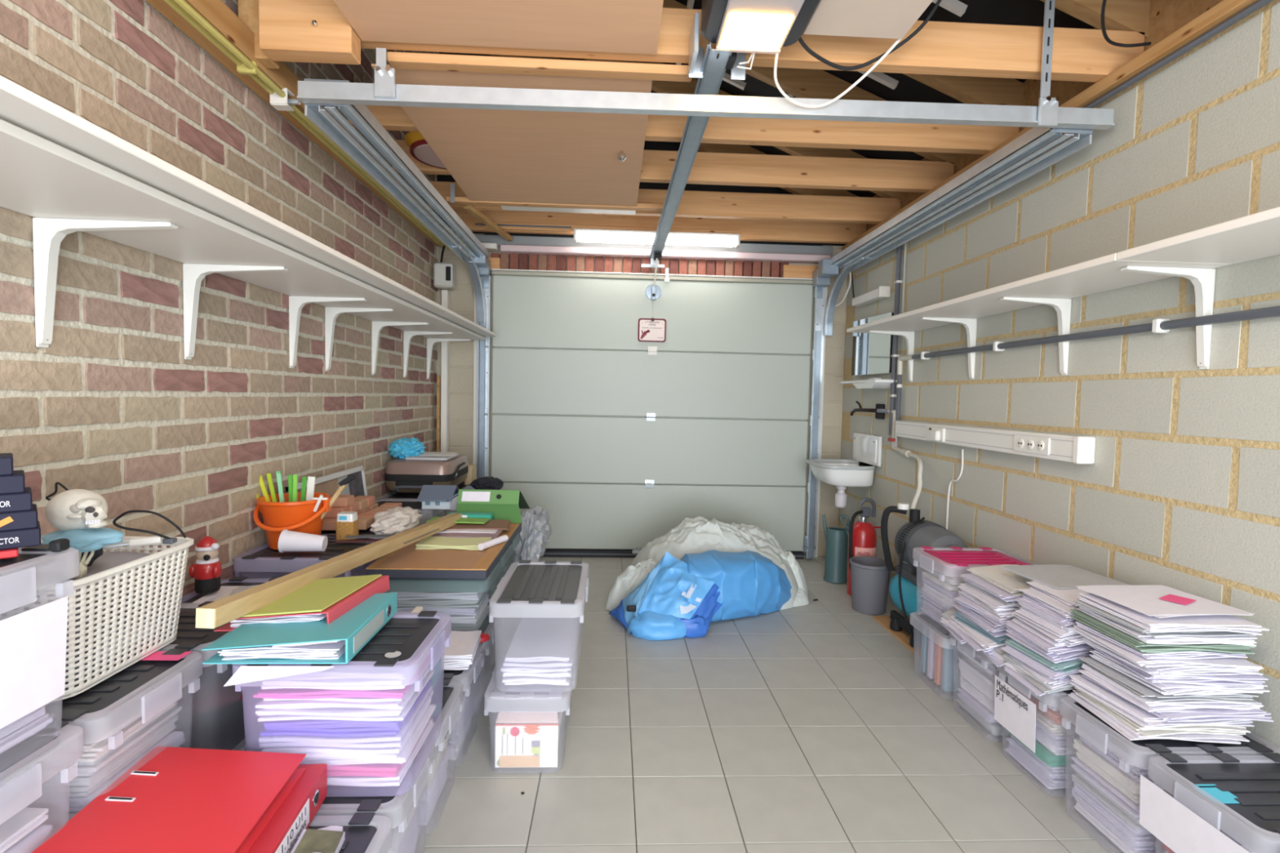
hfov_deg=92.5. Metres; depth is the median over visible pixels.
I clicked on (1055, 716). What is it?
bundle
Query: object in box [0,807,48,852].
bundle
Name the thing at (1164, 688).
bundle
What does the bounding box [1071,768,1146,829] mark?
bundle
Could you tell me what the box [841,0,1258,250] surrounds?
wooden beam
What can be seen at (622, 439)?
door
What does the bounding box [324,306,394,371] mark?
shelf bracket
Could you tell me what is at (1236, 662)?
bundle
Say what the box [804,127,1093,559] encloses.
door track
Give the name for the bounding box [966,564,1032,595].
bundle
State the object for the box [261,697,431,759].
bundle
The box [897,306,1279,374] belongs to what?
pipe
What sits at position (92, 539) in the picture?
bag
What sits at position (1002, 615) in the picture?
bundle
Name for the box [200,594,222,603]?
bundle
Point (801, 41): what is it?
cable
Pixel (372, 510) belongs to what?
block
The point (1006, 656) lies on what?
bundle
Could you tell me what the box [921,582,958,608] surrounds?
bundle
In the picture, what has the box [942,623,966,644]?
bundle
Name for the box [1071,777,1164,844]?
bundle
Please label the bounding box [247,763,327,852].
binder
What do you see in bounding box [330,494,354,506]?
block
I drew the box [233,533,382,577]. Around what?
storage bin
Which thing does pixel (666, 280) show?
bracket
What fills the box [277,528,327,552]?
paper cup
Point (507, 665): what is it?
bundle
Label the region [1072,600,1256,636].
bundle
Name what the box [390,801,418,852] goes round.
bundle
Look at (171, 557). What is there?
woven basket
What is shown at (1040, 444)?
socket
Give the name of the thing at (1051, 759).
bundle
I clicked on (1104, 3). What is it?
cable
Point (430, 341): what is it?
shelf bracket
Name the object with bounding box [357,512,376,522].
block
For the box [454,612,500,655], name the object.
storage bin
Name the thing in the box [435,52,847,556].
wall
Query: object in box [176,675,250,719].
folded fabric
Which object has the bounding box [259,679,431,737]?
bundle
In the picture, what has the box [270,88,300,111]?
box
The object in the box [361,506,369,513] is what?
block
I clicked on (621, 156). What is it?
handle
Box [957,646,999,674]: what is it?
bundle
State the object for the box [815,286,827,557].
trim
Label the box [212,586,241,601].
bundle
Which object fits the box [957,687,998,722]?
bundle
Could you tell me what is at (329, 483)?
framed picture
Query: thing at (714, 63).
rail
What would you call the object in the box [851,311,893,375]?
wall mirror
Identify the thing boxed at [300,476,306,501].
stick
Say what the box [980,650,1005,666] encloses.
bundle
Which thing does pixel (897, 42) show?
cable
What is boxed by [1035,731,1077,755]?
bundle
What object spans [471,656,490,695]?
bundle
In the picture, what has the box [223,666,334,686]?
loose sheet
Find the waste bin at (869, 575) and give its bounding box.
[849,555,890,615]
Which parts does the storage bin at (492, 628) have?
lid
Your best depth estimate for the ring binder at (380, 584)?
1.48 m
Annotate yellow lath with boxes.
[436,375,439,452]
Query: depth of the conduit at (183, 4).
1.87 m
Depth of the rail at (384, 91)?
2.09 m
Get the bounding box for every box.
[0,453,13,475]
[0,470,25,493]
[0,486,32,512]
[0,503,38,531]
[0,520,40,550]
[48,538,70,551]
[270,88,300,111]
[433,245,455,288]
[494,711,558,767]
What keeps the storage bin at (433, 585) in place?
on the storage bin at (492, 628)
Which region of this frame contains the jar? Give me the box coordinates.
[336,511,358,540]
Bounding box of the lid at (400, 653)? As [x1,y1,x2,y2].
[232,610,451,691]
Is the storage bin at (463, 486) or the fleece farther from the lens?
the storage bin at (463, 486)
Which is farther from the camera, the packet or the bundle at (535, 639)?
the packet
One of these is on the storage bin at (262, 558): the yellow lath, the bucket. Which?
the bucket
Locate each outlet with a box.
[909,508,920,522]
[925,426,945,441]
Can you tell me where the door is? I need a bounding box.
[482,268,822,559]
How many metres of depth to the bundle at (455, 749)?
2.08 m
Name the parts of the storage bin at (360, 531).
lid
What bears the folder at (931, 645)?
in the storage bin at (932, 629)
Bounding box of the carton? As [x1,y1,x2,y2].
[404,453,458,460]
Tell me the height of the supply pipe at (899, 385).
0.450 m
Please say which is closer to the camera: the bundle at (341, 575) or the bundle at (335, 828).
the bundle at (335, 828)
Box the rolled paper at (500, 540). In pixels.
[477,534,508,550]
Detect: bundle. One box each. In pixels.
[0,702,49,738]
[0,713,52,753]
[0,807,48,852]
[2,824,52,852]
[26,731,186,813]
[39,713,177,798]
[40,746,179,825]
[42,824,62,840]
[52,701,182,777]
[75,693,182,762]
[191,586,239,603]
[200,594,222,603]
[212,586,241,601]
[229,584,259,595]
[248,686,261,695]
[253,684,412,698]
[255,664,430,709]
[255,669,434,721]
[258,684,433,747]
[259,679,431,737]
[261,685,405,690]
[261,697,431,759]
[290,825,345,852]
[299,704,435,764]
[327,718,433,786]
[327,762,404,777]
[333,573,365,577]
[390,591,483,599]
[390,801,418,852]
[391,826,397,836]
[395,811,419,852]
[397,587,490,608]
[397,593,488,615]
[408,834,417,852]
[415,744,451,811]
[415,768,448,825]
[425,730,448,787]
[434,728,448,757]
[441,630,481,670]
[447,693,474,743]
[447,711,473,759]
[449,597,488,623]
[451,604,488,631]
[454,682,473,726]
[471,653,488,681]
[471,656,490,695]
[471,670,490,711]
[501,617,578,671]
[501,630,577,677]
[502,675,569,685]
[504,617,575,662]
[920,590,955,611]
[920,604,942,626]
[921,570,960,591]
[921,575,960,599]
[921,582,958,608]
[922,599,945,617]
[924,568,965,585]
[939,616,960,632]
[941,608,958,621]
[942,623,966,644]
[945,622,994,654]
[948,615,1007,649]
[951,603,1008,636]
[953,610,1011,644]
[954,595,1013,626]
[956,697,1010,735]
[957,582,1020,611]
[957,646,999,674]
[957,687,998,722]
[958,588,1017,620]
[958,657,1013,696]
[960,573,1023,602]
[960,604,1006,629]
[960,652,1009,684]
[960,670,994,705]
[960,679,994,714]
[964,581,1021,608]
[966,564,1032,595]
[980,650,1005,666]
[990,649,1004,661]
[992,644,1007,654]
[1000,564,1129,589]
[1000,644,1084,683]
[1002,653,1026,669]
[1003,658,1075,693]
[1004,620,1096,658]
[1004,626,1095,663]
[1004,638,1087,672]
[1004,662,1026,678]
[1004,665,1046,696]
[1004,742,1075,789]
[1006,733,1075,779]
[1007,730,1076,766]
[1008,654,1072,688]
[1011,613,1084,647]
[1013,608,1084,642]
[1013,688,1071,724]
[1014,595,1078,626]
[1019,587,1074,617]
[1019,604,1075,632]
[1026,581,1088,608]
[1031,693,1059,711]
[1035,707,1077,735]
[1035,721,1079,746]
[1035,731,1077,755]
[1067,689,1249,744]
[1068,674,1253,728]
[1070,608,1255,653]
[1071,756,1139,817]
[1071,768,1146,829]
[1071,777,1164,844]
[1071,789,1166,852]
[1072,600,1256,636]
[1072,624,1263,670]
[1073,738,1173,795]
[1074,686,1250,737]
[1074,801,1135,852]
[1075,621,1247,659]
[1075,725,1148,774]
[1075,751,1173,804]
[1076,604,1257,646]
[1078,592,1269,635]
[1078,657,1259,703]
[1078,662,1263,711]
[1079,735,1153,783]
[1082,636,1262,676]
[1082,667,1273,722]
[1083,641,1268,687]
[1089,649,1269,695]
[1163,844,1175,852]
[1219,829,1242,845]
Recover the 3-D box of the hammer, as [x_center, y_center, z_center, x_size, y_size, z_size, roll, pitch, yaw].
[-1.167,0.280,2.342,0.147,0.194,0.027,1,3,-11]
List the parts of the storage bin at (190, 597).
lid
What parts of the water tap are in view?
spout, wall plate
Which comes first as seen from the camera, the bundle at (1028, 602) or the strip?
the bundle at (1028, 602)
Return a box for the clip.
[236,61,257,75]
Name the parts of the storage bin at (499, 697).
lid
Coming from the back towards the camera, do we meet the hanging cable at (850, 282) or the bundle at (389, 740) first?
the hanging cable at (850, 282)
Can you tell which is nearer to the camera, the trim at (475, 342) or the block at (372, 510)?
the block at (372, 510)
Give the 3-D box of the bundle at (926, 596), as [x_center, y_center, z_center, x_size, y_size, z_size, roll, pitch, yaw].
[1.442,0.764,2.667,0.335,0.033,0.242,1,3,-3]
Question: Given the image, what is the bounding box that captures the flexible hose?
[899,448,922,509]
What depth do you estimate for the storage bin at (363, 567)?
3.24 m
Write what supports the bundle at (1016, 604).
on the bundle at (996, 605)
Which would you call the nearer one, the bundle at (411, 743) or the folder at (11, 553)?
the folder at (11, 553)
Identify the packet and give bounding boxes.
[464,464,475,484]
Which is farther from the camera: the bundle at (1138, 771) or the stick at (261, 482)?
the stick at (261, 482)
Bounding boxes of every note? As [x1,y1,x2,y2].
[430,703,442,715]
[1159,594,1196,604]
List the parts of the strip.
socket plate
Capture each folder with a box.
[0,547,17,559]
[241,573,382,617]
[293,828,343,852]
[365,523,520,579]
[411,606,422,612]
[429,657,441,689]
[446,511,493,518]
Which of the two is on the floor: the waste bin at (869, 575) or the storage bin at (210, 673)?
the waste bin at (869, 575)
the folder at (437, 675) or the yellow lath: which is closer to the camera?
the folder at (437, 675)
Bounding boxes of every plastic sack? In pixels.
[511,509,545,562]
[522,504,551,544]
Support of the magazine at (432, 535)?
on the book at (429, 542)
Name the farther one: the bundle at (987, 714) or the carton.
the carton
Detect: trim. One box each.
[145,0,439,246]
[472,292,478,479]
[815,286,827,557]
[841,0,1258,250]
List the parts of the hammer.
handle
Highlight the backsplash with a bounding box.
[852,432,882,466]
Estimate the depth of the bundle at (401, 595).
2.32 m
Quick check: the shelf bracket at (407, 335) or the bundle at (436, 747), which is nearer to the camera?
the bundle at (436, 747)
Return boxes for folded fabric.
[171,691,249,747]
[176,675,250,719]
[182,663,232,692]
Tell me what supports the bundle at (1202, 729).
on the bundle at (1128, 732)
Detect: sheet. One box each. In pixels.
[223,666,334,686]
[418,452,458,455]
[872,615,920,658]
[1075,585,1253,617]
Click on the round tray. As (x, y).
(420, 150)
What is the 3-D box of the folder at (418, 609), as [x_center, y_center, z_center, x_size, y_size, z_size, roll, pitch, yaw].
[-0.700,0.695,1.839,0.023,0.232,0.240,1,3,-3]
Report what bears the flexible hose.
attached to the water tap
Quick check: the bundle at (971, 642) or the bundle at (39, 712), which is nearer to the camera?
the bundle at (39, 712)
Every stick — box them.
[259,475,270,502]
[266,472,277,502]
[276,473,284,502]
[288,475,293,502]
[293,474,297,502]
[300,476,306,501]
[306,476,315,500]
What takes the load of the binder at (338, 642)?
on the lid at (400, 653)
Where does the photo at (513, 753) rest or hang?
attached to the box at (517, 745)
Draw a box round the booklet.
[426,516,490,524]
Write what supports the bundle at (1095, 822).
in the storage bin at (1089, 726)
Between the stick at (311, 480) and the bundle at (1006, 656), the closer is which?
the bundle at (1006, 656)
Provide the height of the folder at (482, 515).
0.018 m
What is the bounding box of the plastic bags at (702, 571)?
[605,515,808,640]
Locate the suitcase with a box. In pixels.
[384,453,468,494]
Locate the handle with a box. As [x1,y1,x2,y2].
[617,150,626,161]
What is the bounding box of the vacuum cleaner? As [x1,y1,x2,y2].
[880,502,968,648]
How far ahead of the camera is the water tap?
4.03 m
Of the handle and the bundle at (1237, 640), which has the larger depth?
the handle
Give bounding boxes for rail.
[297,0,1115,129]
[640,41,732,317]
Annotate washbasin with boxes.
[805,432,882,507]
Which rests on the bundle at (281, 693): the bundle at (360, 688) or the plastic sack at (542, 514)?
the bundle at (360, 688)
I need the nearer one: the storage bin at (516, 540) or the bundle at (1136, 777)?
the bundle at (1136, 777)
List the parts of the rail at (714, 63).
door arm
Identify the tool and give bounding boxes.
[312,494,328,511]
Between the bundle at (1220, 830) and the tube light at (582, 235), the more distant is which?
the tube light at (582, 235)
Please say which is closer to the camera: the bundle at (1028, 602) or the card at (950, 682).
the bundle at (1028, 602)
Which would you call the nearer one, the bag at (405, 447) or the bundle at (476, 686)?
the bundle at (476, 686)
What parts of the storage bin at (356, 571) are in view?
lid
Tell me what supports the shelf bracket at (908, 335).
attached to the wall at (1180, 491)
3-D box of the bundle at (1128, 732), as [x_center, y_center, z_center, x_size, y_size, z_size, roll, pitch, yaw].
[1.461,0.822,1.748,0.304,0.027,0.266,1,3,1]
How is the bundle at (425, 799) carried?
on the bundle at (424, 817)
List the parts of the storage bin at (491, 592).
lid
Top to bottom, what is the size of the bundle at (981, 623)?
0.047 m
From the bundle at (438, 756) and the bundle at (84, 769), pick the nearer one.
the bundle at (84, 769)
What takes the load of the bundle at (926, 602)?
on the bundle at (928, 611)
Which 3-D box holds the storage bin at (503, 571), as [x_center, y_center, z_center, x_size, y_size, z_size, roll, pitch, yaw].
[-0.819,0.906,3.087,0.425,0.312,0.312,1,3,-3]
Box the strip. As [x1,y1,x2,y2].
[894,420,1095,464]
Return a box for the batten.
[195,512,462,628]
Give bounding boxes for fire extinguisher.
[846,497,880,595]
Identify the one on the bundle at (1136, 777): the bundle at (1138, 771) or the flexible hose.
the bundle at (1138, 771)
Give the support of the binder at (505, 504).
on the cardboard folder at (407, 562)
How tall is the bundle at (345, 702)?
0.028 m
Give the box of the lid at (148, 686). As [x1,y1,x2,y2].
[44,648,202,749]
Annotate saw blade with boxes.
[326,542,371,547]
[335,538,382,542]
[344,534,393,538]
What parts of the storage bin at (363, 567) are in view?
lid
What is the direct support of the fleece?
on the storage bin
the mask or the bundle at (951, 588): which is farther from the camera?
the bundle at (951, 588)
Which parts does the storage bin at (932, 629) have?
lid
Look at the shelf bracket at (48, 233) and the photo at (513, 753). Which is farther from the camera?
the photo at (513, 753)
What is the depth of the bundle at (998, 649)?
2.15 m
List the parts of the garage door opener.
motor mount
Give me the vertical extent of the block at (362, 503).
0.042 m
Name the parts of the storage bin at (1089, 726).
lid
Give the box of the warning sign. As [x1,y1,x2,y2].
[637,318,666,342]
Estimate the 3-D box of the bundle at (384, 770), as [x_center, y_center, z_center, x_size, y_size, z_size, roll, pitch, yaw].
[-0.720,0.788,1.529,0.306,0.024,0.250,1,3,-3]
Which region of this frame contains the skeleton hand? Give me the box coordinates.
[71,551,94,578]
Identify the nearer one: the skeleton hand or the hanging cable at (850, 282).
the skeleton hand
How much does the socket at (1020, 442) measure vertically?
0.040 m
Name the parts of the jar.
lid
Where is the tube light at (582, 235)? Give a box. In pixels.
[573,228,740,248]
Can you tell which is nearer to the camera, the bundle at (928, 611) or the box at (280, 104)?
the box at (280, 104)
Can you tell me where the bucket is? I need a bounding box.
[253,492,331,550]
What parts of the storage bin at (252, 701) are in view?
lid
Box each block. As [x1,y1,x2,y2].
[321,517,337,530]
[324,506,350,518]
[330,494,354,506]
[349,502,359,511]
[354,495,374,506]
[354,498,367,510]
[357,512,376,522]
[357,516,373,529]
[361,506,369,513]
[365,509,387,512]
[368,502,377,510]
[374,506,396,509]
[380,502,401,506]
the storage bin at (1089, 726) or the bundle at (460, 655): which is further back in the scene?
the bundle at (460, 655)
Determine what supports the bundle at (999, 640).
on the bundle at (985, 642)
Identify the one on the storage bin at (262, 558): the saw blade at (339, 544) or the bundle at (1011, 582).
the saw blade at (339, 544)
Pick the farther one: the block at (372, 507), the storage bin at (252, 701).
the block at (372, 507)
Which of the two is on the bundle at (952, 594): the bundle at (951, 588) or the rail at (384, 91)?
the bundle at (951, 588)
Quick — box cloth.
[2,551,168,683]
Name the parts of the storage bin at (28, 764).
lid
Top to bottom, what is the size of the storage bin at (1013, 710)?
0.347 m
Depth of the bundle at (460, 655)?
2.06 m
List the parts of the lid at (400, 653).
lid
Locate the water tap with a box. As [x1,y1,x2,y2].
[850,400,901,452]
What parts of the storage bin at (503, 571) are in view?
lid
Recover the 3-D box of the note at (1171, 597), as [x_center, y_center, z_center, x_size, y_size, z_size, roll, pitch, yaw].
[1.515,0.487,1.725,0.076,0.001,0.060,-1,3,-31]
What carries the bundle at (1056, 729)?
on the bundle at (1068, 740)
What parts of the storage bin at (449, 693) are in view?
lid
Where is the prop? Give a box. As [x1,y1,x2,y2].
[44,481,108,530]
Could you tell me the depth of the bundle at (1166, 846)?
1.53 m
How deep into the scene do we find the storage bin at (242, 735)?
1.64 m
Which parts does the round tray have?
dish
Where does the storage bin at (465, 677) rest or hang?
on the floor
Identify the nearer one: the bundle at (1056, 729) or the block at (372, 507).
the bundle at (1056, 729)
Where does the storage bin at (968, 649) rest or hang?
on the floor
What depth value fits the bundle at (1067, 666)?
1.92 m
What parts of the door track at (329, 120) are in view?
plate, rail, rail, angle rail, curved rail, curved rail, vertical rail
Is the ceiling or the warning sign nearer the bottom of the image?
the warning sign
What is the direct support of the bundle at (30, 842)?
on the bundle
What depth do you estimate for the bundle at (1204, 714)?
1.60 m
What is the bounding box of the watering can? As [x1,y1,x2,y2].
[822,514,849,583]
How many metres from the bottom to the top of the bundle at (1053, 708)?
0.040 m
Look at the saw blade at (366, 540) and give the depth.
2.33 m
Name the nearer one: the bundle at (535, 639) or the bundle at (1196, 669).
the bundle at (1196, 669)
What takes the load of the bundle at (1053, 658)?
on the bundle at (1067, 666)
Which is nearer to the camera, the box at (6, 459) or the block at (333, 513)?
the box at (6, 459)
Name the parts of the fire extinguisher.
label panel, lever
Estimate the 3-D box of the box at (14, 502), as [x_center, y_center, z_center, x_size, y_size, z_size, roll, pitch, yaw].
[-1.141,0.125,0.936,0.086,0.030,0.300,4,4,44]
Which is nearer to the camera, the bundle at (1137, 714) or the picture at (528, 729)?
the bundle at (1137, 714)
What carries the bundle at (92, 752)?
on the bundle at (84, 769)
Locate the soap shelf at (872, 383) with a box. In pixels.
[840,377,897,389]
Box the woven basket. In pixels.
[0,536,193,702]
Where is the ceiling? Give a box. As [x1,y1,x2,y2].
[237,0,1150,244]
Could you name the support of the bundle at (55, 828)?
on the bundle
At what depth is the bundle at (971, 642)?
2.27 m
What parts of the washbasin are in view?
bowl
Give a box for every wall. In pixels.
[0,0,439,596]
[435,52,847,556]
[838,0,1279,747]
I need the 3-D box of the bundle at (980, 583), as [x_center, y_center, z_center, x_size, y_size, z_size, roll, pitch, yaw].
[1.437,0.598,2.301,0.333,0.038,0.297,1,3,-4]
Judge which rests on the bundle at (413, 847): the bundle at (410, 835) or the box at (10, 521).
the bundle at (410, 835)
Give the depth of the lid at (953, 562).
2.63 m
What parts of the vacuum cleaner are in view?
foot rail, tank, power cord, motor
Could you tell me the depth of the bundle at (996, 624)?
2.24 m
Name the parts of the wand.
rod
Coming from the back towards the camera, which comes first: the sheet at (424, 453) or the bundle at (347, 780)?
the sheet at (424, 453)
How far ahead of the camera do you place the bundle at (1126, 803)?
1.73 m
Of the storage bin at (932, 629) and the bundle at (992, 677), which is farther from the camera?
the storage bin at (932, 629)
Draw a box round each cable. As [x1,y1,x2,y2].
[773,39,901,107]
[798,0,942,71]
[835,271,851,306]
[1100,0,1151,47]
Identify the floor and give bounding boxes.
[257,556,1124,852]
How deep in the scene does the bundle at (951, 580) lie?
2.54 m
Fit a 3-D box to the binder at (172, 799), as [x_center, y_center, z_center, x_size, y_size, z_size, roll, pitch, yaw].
[-0.873,0.732,1.175,0.307,0.068,0.328,1,3,-7]
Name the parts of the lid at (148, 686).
lid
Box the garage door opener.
[688,0,821,79]
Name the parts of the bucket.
handle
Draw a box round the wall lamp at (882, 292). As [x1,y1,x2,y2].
[851,271,890,306]
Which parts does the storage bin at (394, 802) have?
lid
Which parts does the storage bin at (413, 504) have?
lid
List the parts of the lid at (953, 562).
lid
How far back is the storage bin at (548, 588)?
2.08 m
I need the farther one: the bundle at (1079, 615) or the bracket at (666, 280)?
the bracket at (666, 280)
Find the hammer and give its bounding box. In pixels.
[320,474,355,519]
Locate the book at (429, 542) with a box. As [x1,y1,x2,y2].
[415,536,492,550]
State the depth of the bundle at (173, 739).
1.17 m
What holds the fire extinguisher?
on the floor
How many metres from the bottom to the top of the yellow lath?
0.720 m
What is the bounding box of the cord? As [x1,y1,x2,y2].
[946,448,964,529]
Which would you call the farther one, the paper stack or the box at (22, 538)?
the paper stack
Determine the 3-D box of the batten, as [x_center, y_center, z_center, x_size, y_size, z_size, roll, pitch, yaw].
[-0.920,0.431,2.150,0.045,0.134,1.589,1,3,3]
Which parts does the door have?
panel, panel, rail, panel, panel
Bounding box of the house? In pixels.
[417,484,474,510]
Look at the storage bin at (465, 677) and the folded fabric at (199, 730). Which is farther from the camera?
the storage bin at (465, 677)
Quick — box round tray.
[404,131,447,169]
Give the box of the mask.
[80,547,103,566]
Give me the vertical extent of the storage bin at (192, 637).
0.312 m
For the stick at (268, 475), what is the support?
in the bucket
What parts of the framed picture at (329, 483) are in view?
frame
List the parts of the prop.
cord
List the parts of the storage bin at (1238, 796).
lid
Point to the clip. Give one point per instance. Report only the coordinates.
(242, 69)
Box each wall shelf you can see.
[0,75,497,340]
[846,206,1279,333]
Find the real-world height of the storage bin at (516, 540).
0.223 m
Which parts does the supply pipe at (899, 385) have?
valve handle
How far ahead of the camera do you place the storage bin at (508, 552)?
2.72 m
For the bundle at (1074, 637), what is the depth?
1.94 m
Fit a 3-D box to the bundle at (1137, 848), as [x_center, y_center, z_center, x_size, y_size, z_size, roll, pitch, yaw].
[1.480,1.122,1.751,0.329,0.034,0.239,1,3,-3]
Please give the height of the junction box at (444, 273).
0.313 m
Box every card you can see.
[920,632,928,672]
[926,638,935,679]
[933,643,942,685]
[941,648,964,692]
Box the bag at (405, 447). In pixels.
[388,436,425,458]
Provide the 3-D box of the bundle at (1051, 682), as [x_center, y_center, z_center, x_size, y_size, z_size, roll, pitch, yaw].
[1.419,0.784,2.008,0.324,0.044,0.248,1,3,0]
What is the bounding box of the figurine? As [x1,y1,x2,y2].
[188,536,222,593]
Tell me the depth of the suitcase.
3.53 m
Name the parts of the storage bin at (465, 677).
lid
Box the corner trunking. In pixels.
[440,289,449,452]
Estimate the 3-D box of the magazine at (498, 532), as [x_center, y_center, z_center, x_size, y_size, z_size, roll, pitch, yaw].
[-0.774,0.481,2.764,0.293,0.018,0.177,1,3,-3]
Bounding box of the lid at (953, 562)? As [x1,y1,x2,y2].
[912,546,1038,581]
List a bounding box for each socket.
[1017,438,1024,448]
[1026,440,1034,448]
[1036,440,1044,450]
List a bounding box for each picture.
[284,465,368,518]
[523,724,539,734]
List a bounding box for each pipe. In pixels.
[888,244,902,435]
[888,374,902,447]
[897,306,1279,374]
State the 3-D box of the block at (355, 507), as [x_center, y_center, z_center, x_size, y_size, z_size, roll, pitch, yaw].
[-1.350,0.375,2.817,0.080,0.042,0.082,1,3,-3]
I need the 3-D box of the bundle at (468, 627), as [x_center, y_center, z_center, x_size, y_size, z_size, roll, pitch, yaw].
[-0.788,0.757,2.438,0.332,0.034,0.235,1,3,-3]
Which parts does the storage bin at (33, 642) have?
lid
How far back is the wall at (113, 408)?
1.91 m
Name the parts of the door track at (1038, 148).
vertical rail, curved rail, curved rail, angle rail, rail, rail, plate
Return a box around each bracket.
[32,217,177,347]
[182,263,288,359]
[288,296,367,368]
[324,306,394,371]
[371,321,429,374]
[403,331,453,377]
[426,337,471,379]
[664,267,669,282]
[867,330,915,382]
[920,317,977,379]
[999,297,1071,375]
[1120,266,1215,368]
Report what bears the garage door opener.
attached to the ceiling
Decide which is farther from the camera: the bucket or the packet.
the packet
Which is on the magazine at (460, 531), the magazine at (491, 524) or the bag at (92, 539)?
the magazine at (491, 524)
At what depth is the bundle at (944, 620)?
2.47 m
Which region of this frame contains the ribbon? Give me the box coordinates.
[480,632,489,643]
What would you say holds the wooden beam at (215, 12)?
attached to the wall at (113, 408)
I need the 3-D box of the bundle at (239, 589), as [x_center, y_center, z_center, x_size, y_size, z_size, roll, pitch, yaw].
[-1.156,0.517,1.881,0.200,0.005,0.208,0,3,-20]
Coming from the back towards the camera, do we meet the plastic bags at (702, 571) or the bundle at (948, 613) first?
the plastic bags at (702, 571)
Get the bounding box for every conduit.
[162,0,274,94]
[173,0,285,97]
[286,111,443,248]
[288,104,450,250]
[901,242,906,313]
[1084,0,1274,108]
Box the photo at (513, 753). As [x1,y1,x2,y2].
[499,740,540,767]
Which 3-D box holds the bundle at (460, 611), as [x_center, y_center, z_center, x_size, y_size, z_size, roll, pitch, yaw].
[-0.788,0.695,2.439,0.325,0.031,0.236,1,3,-3]
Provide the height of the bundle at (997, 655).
0.043 m
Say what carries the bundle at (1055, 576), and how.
on the bundle at (1066, 597)
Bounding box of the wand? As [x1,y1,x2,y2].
[102,510,186,549]
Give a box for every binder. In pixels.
[31,746,306,852]
[201,591,397,663]
[213,575,389,631]
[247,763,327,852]
[456,488,529,523]
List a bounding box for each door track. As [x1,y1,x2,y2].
[303,78,491,479]
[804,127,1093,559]
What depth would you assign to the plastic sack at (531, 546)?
3.33 m
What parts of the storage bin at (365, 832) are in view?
lid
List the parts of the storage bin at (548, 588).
lid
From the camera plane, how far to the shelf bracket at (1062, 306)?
2.41 m
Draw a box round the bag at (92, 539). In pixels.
[41,527,123,552]
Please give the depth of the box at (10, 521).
1.00 m
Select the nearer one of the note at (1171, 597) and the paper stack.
the note at (1171, 597)
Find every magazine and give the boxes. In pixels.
[417,534,471,542]
[431,529,502,538]
[437,528,497,533]
[444,520,510,529]
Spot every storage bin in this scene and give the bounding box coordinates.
[0,543,79,728]
[0,721,84,824]
[157,600,230,672]
[181,576,279,603]
[182,709,266,751]
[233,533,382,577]
[248,694,262,709]
[307,812,391,852]
[315,735,435,831]
[320,526,395,538]
[351,569,365,573]
[355,556,381,569]
[374,499,444,518]
[379,492,419,499]
[386,560,501,592]
[413,510,428,527]
[427,679,462,751]
[440,642,484,696]
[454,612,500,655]
[457,484,467,488]
[484,638,577,715]
[487,586,504,623]
[488,560,588,622]
[491,567,509,586]
[499,542,513,567]
[500,555,514,568]
[511,532,519,548]
[909,612,957,648]
[949,632,994,668]
[994,665,1076,753]
[1059,696,1279,772]
[1139,752,1279,852]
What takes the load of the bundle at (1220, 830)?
on the bundle
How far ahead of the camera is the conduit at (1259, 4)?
1.90 m
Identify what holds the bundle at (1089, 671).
on the bundle at (1204, 714)
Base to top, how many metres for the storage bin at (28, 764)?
0.312 m
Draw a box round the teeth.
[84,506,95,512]
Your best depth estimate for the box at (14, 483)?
1.00 m
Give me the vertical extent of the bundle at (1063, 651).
0.044 m
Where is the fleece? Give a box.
[369,506,422,534]
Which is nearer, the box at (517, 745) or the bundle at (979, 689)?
the box at (517, 745)
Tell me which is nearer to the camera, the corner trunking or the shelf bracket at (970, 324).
the shelf bracket at (970, 324)
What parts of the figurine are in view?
arm, hat trim, arm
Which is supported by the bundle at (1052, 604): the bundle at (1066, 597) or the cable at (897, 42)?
the bundle at (1066, 597)
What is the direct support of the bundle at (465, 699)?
on the bundle at (453, 738)
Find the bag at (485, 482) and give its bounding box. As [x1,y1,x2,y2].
[467,476,503,489]
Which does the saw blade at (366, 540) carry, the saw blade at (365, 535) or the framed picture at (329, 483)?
the saw blade at (365, 535)
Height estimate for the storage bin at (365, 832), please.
0.312 m
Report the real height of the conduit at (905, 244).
0.650 m
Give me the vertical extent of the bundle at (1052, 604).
0.033 m
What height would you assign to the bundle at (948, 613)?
0.042 m
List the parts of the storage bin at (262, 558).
lid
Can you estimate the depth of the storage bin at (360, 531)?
2.67 m
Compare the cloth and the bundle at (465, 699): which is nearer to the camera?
the cloth
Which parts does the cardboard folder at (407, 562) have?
panel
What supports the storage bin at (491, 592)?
on the floor
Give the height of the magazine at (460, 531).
0.018 m
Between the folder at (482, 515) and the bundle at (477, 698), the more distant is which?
the folder at (482, 515)
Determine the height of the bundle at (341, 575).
0.041 m
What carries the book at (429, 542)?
on the cardboard folder at (407, 562)
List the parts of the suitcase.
carry handle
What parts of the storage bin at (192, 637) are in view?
lid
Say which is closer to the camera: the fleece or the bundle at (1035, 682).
the bundle at (1035, 682)
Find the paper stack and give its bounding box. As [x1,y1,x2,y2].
[503,711,562,744]
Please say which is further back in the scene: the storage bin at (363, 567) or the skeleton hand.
the storage bin at (363, 567)
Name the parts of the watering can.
spout, handle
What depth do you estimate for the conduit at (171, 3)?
1.86 m

